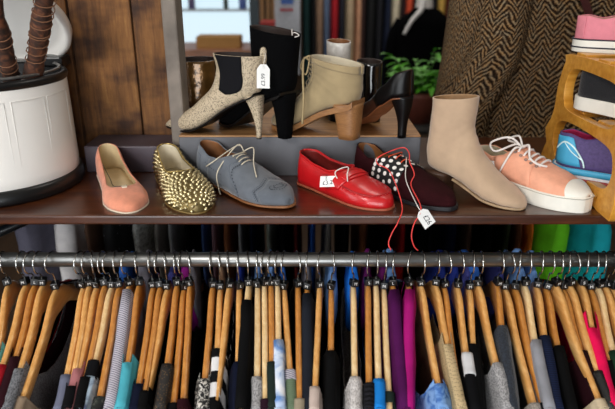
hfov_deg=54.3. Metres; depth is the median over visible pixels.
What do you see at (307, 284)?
clothes hanger
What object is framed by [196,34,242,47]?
cardboard box
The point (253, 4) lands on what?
post
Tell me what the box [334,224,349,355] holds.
garment
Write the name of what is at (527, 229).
garment
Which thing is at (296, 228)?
garment
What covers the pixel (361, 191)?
moccasin
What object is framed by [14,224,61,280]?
garment
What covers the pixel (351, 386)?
blouse
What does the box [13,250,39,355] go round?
clothes hanger
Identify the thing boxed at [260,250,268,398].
clothes hanger
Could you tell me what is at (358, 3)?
garment
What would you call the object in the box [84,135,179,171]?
box
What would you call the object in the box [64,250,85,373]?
clothes hanger
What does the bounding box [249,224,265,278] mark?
garment
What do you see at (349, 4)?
garment
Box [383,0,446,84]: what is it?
mannequin
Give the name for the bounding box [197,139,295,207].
shoe
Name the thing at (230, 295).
clothes hanger
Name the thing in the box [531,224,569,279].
garment
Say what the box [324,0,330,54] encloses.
garment
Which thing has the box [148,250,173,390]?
clothes hanger
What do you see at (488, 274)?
fleece pullover
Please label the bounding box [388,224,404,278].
garment
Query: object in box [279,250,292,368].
clothes hanger
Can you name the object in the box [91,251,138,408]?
blouse
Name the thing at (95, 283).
clothes hanger
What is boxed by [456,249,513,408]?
jumper
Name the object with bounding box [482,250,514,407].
clothes hanger
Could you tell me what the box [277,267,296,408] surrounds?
blouse
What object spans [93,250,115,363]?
clothes hanger
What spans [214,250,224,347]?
clothes hanger
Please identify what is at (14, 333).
clothes hanger
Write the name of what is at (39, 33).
stick
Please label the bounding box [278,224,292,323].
garment
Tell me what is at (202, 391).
blouse
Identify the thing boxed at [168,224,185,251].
garment
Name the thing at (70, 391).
blouse
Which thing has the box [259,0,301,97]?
bookcase
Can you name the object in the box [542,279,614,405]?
blouse
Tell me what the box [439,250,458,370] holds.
clothes hanger
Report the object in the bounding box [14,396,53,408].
blouse
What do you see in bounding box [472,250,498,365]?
clothes hanger
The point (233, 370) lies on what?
blouse
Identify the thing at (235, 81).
boot
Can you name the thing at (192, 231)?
garment
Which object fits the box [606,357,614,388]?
blouse
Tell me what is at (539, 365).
blouse
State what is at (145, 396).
blouse
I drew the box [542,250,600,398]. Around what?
clothes hanger
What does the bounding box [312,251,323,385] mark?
clothes hanger
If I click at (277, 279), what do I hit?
clothes hanger
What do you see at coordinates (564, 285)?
clothes hanger
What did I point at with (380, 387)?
blouse
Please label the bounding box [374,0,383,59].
garment
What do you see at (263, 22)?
box
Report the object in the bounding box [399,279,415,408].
blouse
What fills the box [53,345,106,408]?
blouse
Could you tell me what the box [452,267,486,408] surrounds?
blouse
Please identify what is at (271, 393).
blouse
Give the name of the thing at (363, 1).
garment
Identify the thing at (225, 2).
bottle
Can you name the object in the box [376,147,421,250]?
loop
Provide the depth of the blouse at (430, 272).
1.29 m
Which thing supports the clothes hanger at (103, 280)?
hanging from the shelf at (82, 203)
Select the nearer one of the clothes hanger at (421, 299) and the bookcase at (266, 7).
the clothes hanger at (421, 299)
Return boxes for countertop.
[185,42,250,56]
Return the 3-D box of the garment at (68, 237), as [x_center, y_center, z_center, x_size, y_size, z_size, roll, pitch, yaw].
[-0.669,0.147,1.850,0.110,0.500,0.381,0,21,0]
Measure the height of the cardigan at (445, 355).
0.449 m
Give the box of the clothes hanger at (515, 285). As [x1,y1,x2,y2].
[509,250,540,402]
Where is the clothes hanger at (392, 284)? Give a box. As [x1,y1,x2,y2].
[388,250,396,293]
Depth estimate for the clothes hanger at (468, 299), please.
1.18 m
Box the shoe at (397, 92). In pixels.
[361,69,413,138]
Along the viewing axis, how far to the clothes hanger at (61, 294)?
1.17 m
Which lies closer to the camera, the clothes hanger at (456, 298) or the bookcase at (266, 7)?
the clothes hanger at (456, 298)
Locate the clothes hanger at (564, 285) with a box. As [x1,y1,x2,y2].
[559,250,583,349]
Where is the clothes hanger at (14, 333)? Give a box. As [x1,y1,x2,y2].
[0,250,31,364]
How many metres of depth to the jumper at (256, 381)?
1.07 m
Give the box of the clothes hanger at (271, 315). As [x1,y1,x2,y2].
[267,250,274,360]
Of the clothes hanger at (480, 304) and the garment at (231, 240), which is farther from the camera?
the garment at (231, 240)
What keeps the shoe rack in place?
on the shelf at (82, 203)
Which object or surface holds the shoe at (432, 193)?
on the shelf at (82, 203)
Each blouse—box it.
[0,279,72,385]
[0,279,78,408]
[0,310,45,362]
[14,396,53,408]
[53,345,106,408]
[61,382,76,408]
[65,325,109,408]
[73,376,90,408]
[84,359,100,408]
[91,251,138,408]
[114,249,170,408]
[128,330,176,408]
[137,340,182,408]
[147,267,193,408]
[153,294,204,408]
[167,267,206,408]
[177,249,209,408]
[194,306,232,408]
[209,267,235,408]
[209,333,232,408]
[228,267,245,408]
[235,279,261,408]
[260,341,268,408]
[267,249,275,408]
[273,331,286,408]
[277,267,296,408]
[289,285,304,408]
[301,267,315,408]
[309,280,327,408]
[319,267,340,408]
[340,251,362,408]
[358,248,374,408]
[360,327,385,408]
[372,248,410,408]
[397,279,451,408]
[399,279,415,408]
[423,250,455,408]
[438,267,480,408]
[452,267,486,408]
[501,248,555,408]
[533,310,578,408]
[535,318,601,408]
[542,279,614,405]
[584,398,608,408]
[593,370,614,408]
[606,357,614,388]
[608,350,614,368]
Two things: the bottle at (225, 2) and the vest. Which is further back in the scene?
the bottle at (225, 2)
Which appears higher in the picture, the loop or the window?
the window
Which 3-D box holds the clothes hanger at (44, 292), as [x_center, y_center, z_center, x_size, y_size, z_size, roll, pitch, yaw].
[-0.535,0.191,1.225,0.018,0.210,0.456,-1,21,-4]
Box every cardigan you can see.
[103,279,145,408]
[413,279,466,408]
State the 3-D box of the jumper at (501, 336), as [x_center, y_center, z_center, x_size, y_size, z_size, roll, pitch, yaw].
[0.384,0.414,1.310,0.045,0.458,0.499,2,21,6]
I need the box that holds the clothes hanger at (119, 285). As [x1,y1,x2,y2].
[97,250,125,396]
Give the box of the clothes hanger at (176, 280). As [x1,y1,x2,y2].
[165,250,180,363]
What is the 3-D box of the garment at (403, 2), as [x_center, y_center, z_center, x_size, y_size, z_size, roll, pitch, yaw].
[0.701,-1.331,4.604,0.052,1.074,0.400,0,21,0]
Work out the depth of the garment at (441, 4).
4.36 m
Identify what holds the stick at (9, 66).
in the pedal bin
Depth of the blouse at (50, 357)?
1.27 m
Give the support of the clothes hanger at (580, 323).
hanging from the shelf at (82, 203)
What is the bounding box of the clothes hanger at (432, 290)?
[424,250,449,343]
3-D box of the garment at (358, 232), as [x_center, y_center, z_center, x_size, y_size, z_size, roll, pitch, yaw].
[0.154,0.147,1.850,0.039,0.500,0.381,0,21,0]
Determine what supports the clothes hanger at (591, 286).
hanging from the shelf at (82, 203)
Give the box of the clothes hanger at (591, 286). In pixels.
[585,250,609,359]
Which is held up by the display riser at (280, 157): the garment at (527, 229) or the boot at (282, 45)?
the boot at (282, 45)
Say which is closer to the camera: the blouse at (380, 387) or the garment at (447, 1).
the blouse at (380, 387)
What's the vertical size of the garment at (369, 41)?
1.006 m
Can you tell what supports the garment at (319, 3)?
hanging from the rail
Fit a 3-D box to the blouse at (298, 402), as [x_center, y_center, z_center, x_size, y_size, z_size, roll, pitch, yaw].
[-0.019,0.447,1.323,0.044,0.394,0.493,-1,21,-1]
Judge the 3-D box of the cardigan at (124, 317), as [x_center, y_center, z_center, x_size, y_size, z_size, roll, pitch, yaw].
[-0.361,0.393,1.302,0.045,0.501,0.504,-2,21,-4]
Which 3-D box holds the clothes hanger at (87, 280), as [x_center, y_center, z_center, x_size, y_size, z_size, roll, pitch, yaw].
[-0.441,0.191,1.225,0.018,0.210,0.456,-2,21,-5]
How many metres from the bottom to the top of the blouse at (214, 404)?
0.392 m
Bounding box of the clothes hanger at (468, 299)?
[463,250,475,343]
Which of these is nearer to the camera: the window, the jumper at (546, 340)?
the jumper at (546, 340)
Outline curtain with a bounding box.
[428,0,614,136]
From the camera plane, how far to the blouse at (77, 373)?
1.09 m
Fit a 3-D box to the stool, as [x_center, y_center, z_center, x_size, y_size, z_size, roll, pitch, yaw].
[0.487,0.084,2.833,0.309,0.974,0.321,0,21,0]
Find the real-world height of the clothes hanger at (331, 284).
0.218 m
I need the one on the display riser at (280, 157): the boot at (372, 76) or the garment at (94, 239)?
the boot at (372, 76)
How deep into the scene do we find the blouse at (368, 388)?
1.27 m
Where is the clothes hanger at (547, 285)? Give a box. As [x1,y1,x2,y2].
[540,250,559,347]
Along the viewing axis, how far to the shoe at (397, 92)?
1.30 m
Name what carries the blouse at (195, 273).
hanging from the clothes hanger at (190, 296)
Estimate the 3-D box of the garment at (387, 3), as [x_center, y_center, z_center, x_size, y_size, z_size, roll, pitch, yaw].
[0.591,-1.361,4.592,0.070,1.009,0.400,0,21,0]
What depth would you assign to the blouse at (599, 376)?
1.07 m
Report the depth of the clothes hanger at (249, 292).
1.20 m
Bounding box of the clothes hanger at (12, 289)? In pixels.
[0,250,22,350]
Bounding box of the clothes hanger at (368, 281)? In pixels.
[364,251,372,381]
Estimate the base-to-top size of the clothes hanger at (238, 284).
0.218 m
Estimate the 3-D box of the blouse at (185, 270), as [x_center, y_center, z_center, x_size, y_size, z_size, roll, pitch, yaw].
[-0.250,0.388,1.300,0.042,0.530,0.494,-2,21,-4]
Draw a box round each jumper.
[1,280,79,408]
[251,251,268,408]
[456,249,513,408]
[474,283,519,408]
[508,250,563,408]
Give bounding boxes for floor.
[0,224,614,356]
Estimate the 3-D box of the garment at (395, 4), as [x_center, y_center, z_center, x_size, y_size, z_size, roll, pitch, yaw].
[0.650,-1.377,4.586,0.096,0.975,0.400,0,21,0]
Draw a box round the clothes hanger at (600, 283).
[594,250,614,349]
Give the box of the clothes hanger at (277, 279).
[273,250,281,338]
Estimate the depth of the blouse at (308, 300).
1.15 m
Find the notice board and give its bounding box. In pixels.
[274,0,299,74]
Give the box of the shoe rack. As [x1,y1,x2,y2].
[541,52,614,220]
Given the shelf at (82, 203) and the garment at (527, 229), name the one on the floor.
the shelf at (82, 203)
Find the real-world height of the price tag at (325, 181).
0.042 m
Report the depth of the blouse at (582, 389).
1.10 m
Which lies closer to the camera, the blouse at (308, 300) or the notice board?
the blouse at (308, 300)
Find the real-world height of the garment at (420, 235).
0.500 m
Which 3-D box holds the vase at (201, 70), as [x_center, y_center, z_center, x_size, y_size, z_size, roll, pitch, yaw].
[-0.279,-0.308,1.543,0.096,0.149,0.205,-4,21,-11]
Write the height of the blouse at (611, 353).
0.434 m
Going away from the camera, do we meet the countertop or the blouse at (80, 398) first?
the blouse at (80, 398)
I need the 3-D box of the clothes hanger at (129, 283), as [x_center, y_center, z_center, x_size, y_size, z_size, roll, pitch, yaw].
[-0.362,0.191,1.225,0.020,0.210,0.456,-2,21,-4]
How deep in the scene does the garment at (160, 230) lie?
1.66 m
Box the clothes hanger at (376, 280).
[371,250,381,377]
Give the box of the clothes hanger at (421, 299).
[398,250,440,383]
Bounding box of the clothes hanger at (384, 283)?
[379,250,392,408]
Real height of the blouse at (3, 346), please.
0.438 m
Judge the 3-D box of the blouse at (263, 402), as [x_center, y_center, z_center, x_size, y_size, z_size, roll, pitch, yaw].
[-0.087,0.444,1.322,0.037,0.392,0.484,-1,21,-3]
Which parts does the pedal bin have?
lid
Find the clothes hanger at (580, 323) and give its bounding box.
[565,250,597,370]
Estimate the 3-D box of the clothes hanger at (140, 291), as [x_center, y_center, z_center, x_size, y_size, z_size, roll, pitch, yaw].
[-0.340,0.191,1.225,0.020,0.210,0.456,-1,21,-4]
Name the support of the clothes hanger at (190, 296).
hanging from the shelf at (82, 203)
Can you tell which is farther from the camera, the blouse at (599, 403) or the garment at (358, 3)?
the garment at (358, 3)
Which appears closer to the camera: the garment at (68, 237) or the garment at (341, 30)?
the garment at (68, 237)
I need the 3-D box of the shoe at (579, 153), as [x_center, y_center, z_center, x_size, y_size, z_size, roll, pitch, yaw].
[0.648,-0.100,1.208,0.287,0.120,0.114,10,23,24]
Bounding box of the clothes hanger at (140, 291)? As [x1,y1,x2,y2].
[125,250,145,361]
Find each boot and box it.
[166,47,266,138]
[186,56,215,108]
[219,25,300,138]
[271,54,364,140]
[327,38,350,121]
[357,58,382,122]
[424,94,526,210]
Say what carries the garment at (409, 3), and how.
hanging from the rail
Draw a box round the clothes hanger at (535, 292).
[529,250,546,336]
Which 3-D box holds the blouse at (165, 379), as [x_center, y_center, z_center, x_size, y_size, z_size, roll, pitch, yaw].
[-0.264,0.431,1.317,0.044,0.421,0.504,-1,21,-2]
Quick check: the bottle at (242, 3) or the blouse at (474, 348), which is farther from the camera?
the bottle at (242, 3)
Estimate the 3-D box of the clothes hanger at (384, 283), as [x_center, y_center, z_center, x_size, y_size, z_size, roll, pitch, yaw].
[0.155,0.195,1.226,0.017,0.218,0.456,1,21,3]
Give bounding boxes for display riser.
[179,107,420,175]
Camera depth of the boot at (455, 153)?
1.22 m
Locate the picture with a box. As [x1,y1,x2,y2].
[281,0,292,3]
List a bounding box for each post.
[161,0,188,144]
[249,0,259,44]
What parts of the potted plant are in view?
pot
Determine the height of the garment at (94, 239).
0.500 m
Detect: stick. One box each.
[0,0,20,81]
[22,0,56,78]
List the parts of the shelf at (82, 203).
hanging rail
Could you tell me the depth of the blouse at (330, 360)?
1.13 m
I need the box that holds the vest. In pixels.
[372,267,396,408]
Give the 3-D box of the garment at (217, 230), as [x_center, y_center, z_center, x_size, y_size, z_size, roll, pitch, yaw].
[-0.258,0.147,1.850,0.028,0.500,0.381,0,21,0]
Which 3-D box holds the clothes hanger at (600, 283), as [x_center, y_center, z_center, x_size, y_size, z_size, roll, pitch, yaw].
[0.589,0.193,1.225,0.020,0.214,0.456,2,21,6]
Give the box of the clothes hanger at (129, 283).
[108,250,135,407]
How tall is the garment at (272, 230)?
0.500 m
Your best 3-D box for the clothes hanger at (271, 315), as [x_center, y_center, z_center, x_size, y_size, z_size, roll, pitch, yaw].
[-0.073,0.191,1.225,0.020,0.210,0.456,-1,21,-3]
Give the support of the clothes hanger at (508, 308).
hanging from the shelf at (82, 203)
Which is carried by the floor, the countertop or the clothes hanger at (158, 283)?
the countertop
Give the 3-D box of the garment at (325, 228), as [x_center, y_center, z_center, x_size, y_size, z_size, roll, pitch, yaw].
[0.056,0.147,1.850,0.031,0.500,0.381,0,21,0]
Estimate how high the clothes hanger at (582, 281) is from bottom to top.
0.209 m
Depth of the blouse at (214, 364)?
1.11 m
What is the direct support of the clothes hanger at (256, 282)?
hanging from the shelf at (82, 203)
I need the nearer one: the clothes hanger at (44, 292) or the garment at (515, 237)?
the clothes hanger at (44, 292)
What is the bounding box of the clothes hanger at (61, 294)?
[20,250,80,399]
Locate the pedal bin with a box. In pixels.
[0,0,84,207]
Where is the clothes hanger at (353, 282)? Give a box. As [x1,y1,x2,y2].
[349,250,358,375]
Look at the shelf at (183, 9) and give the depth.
5.58 m
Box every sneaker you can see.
[481,135,594,212]
[570,14,614,53]
[573,70,614,117]
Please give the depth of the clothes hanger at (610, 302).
1.19 m
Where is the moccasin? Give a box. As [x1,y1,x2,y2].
[297,149,394,210]
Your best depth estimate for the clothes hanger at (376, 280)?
1.16 m
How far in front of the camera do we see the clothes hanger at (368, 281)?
1.15 m
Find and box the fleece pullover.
[478,267,540,408]
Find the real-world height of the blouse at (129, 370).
0.531 m
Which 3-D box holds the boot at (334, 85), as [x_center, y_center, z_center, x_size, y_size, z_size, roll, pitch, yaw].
[0.012,-0.244,1.337,0.232,0.182,0.105,12,24,28]
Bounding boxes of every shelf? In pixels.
[0,137,614,266]
[182,8,248,11]
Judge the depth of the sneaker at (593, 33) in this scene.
1.25 m
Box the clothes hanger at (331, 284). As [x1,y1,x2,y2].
[327,250,335,349]
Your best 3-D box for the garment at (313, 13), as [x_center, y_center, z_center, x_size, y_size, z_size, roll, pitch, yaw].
[0.047,-1.412,4.573,0.052,0.901,0.400,0,21,0]
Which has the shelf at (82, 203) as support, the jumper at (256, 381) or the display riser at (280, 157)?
the display riser at (280, 157)
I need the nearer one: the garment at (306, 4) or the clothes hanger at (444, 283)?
the clothes hanger at (444, 283)
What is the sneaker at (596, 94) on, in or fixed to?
in the shoe rack
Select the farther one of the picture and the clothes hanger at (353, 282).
the picture
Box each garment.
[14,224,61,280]
[54,224,91,280]
[84,224,109,278]
[103,224,134,278]
[132,224,155,251]
[154,224,169,279]
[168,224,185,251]
[184,224,203,278]
[201,224,213,289]
[211,224,223,279]
[224,224,238,280]
[238,224,250,275]
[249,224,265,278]
[266,224,278,275]
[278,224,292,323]
[292,224,301,278]
[302,0,311,87]
[307,224,315,293]
[311,0,315,54]
[316,0,323,54]
[320,224,330,279]
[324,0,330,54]
[330,0,338,38]
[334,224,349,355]
[338,0,344,38]
[345,0,354,60]
[350,224,367,282]
[354,0,361,60]
[360,0,365,57]
[364,0,375,57]
[366,224,388,276]
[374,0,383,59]
[381,0,390,85]
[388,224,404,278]
[390,0,400,27]
[400,0,405,17]
[403,224,429,280]
[405,0,413,13]
[437,0,445,14]
[445,0,448,16]
[508,224,521,251]
[520,224,533,251]
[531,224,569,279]
[562,224,611,279]
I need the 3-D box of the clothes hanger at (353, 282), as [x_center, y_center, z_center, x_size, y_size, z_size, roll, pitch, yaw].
[0.094,0.193,1.225,0.021,0.214,0.456,1,21,2]
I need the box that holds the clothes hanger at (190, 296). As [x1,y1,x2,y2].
[180,251,203,407]
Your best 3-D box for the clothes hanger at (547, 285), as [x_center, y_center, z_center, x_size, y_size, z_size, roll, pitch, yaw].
[0.486,0.195,1.226,0.019,0.218,0.456,2,21,5]
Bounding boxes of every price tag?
[257,53,269,88]
[320,166,348,186]
[405,157,435,228]
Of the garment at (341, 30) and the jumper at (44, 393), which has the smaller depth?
the jumper at (44, 393)
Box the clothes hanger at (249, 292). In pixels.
[244,250,253,300]
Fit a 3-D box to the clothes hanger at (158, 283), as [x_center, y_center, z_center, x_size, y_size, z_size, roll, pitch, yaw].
[-0.299,0.193,1.226,0.018,0.213,0.456,-1,21,-2]
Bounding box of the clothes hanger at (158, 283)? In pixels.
[143,250,164,389]
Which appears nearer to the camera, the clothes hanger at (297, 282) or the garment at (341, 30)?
the clothes hanger at (297, 282)
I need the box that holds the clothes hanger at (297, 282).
[293,250,302,397]
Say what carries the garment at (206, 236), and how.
hanging from the rail
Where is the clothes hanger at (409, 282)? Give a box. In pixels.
[402,250,413,294]
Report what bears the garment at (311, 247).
hanging from the rail
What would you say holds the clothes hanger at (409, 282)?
hanging from the shelf at (82, 203)
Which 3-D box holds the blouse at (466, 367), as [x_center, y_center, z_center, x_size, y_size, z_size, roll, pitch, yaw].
[0.304,0.380,1.297,0.045,0.538,0.485,1,21,3]
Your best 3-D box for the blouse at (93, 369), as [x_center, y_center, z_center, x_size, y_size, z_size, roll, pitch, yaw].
[-0.397,0.432,1.317,0.037,0.426,0.504,0,21,-1]
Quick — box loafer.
[152,143,216,213]
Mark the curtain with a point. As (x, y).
(511, 54)
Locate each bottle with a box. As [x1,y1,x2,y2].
[188,0,194,8]
[223,0,227,8]
[239,0,246,8]
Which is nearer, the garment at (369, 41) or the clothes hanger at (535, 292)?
the clothes hanger at (535, 292)
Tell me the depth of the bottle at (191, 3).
5.60 m
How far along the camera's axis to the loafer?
1.22 m
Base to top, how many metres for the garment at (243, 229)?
0.500 m
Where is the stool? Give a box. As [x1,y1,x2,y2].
[413,123,429,133]
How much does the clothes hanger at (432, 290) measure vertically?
0.210 m
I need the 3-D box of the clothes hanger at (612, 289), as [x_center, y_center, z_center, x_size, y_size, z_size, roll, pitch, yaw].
[0.619,0.195,1.226,0.019,0.218,0.456,1,21,3]
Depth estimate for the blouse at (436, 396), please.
1.06 m
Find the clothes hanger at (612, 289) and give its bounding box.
[609,251,614,300]
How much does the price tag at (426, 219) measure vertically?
0.096 m
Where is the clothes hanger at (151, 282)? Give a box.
[136,250,157,383]
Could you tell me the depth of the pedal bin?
1.23 m
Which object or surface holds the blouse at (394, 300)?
hanging from the clothes hanger at (392, 284)
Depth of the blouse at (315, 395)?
1.06 m
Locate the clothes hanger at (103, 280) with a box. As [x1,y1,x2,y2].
[84,250,108,373]
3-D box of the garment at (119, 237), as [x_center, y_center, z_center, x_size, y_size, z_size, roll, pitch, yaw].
[-0.539,0.147,1.850,0.083,0.500,0.381,0,21,0]
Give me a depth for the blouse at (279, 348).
1.08 m
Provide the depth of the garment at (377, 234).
1.67 m
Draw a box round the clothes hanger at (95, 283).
[78,250,101,367]
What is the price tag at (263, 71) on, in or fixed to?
hanging from the boot at (235, 81)
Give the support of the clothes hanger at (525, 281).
hanging from the shelf at (82, 203)
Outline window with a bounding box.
[182,0,249,41]
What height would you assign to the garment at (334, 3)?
0.961 m
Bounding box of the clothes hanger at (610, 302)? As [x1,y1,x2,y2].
[601,250,614,342]
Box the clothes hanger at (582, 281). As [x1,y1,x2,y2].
[573,250,594,327]
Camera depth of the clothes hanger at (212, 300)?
1.16 m
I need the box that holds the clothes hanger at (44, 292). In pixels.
[18,250,75,367]
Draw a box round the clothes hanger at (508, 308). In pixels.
[500,250,535,403]
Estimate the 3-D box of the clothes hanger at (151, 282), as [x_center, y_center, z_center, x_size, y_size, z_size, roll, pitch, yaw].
[-0.313,0.193,1.225,0.017,0.214,0.456,-1,21,-3]
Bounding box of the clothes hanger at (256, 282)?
[253,250,260,375]
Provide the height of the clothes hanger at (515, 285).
0.218 m
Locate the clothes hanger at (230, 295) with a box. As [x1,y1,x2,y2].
[216,250,235,399]
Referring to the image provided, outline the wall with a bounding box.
[54,0,171,157]
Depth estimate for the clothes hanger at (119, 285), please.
1.15 m
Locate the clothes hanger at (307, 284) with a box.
[303,250,311,292]
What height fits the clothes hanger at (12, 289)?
0.210 m
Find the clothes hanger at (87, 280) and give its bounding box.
[70,250,93,377]
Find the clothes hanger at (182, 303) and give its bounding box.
[171,250,186,401]
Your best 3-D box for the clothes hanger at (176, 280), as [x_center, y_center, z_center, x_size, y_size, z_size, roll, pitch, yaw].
[-0.264,0.191,1.225,0.019,0.210,0.456,-1,21,-2]
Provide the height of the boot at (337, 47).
0.192 m
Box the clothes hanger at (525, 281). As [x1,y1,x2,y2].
[519,250,550,407]
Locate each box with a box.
[84,135,179,171]
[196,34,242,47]
[260,20,275,25]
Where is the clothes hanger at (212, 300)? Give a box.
[202,250,217,378]
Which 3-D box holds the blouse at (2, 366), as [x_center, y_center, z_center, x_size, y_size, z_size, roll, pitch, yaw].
[-0.570,0.431,1.317,0.037,0.420,0.489,-1,21,-3]
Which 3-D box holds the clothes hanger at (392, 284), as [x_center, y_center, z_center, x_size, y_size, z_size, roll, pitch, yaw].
[0.173,0.191,1.225,0.019,0.210,0.456,0,21,1]
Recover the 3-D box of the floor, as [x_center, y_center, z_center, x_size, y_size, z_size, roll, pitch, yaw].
[0.000,1.011,1.915,8.000,0.100,9.700,0,21,0]
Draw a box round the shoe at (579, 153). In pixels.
[552,129,611,185]
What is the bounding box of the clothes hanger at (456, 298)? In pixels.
[450,250,468,352]
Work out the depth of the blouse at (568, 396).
1.09 m
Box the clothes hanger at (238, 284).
[234,250,243,360]
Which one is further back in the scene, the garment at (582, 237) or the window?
the window
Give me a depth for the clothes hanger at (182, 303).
1.14 m
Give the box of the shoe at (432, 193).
[354,142,457,211]
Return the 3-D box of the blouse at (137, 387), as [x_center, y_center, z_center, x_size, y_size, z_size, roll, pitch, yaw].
[-0.313,0.441,1.321,0.045,0.407,0.504,-1,21,-3]
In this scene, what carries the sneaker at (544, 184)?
on the shelf at (82, 203)
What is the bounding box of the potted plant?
[381,48,440,123]
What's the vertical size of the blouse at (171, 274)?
0.542 m
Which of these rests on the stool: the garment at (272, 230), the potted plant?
the potted plant

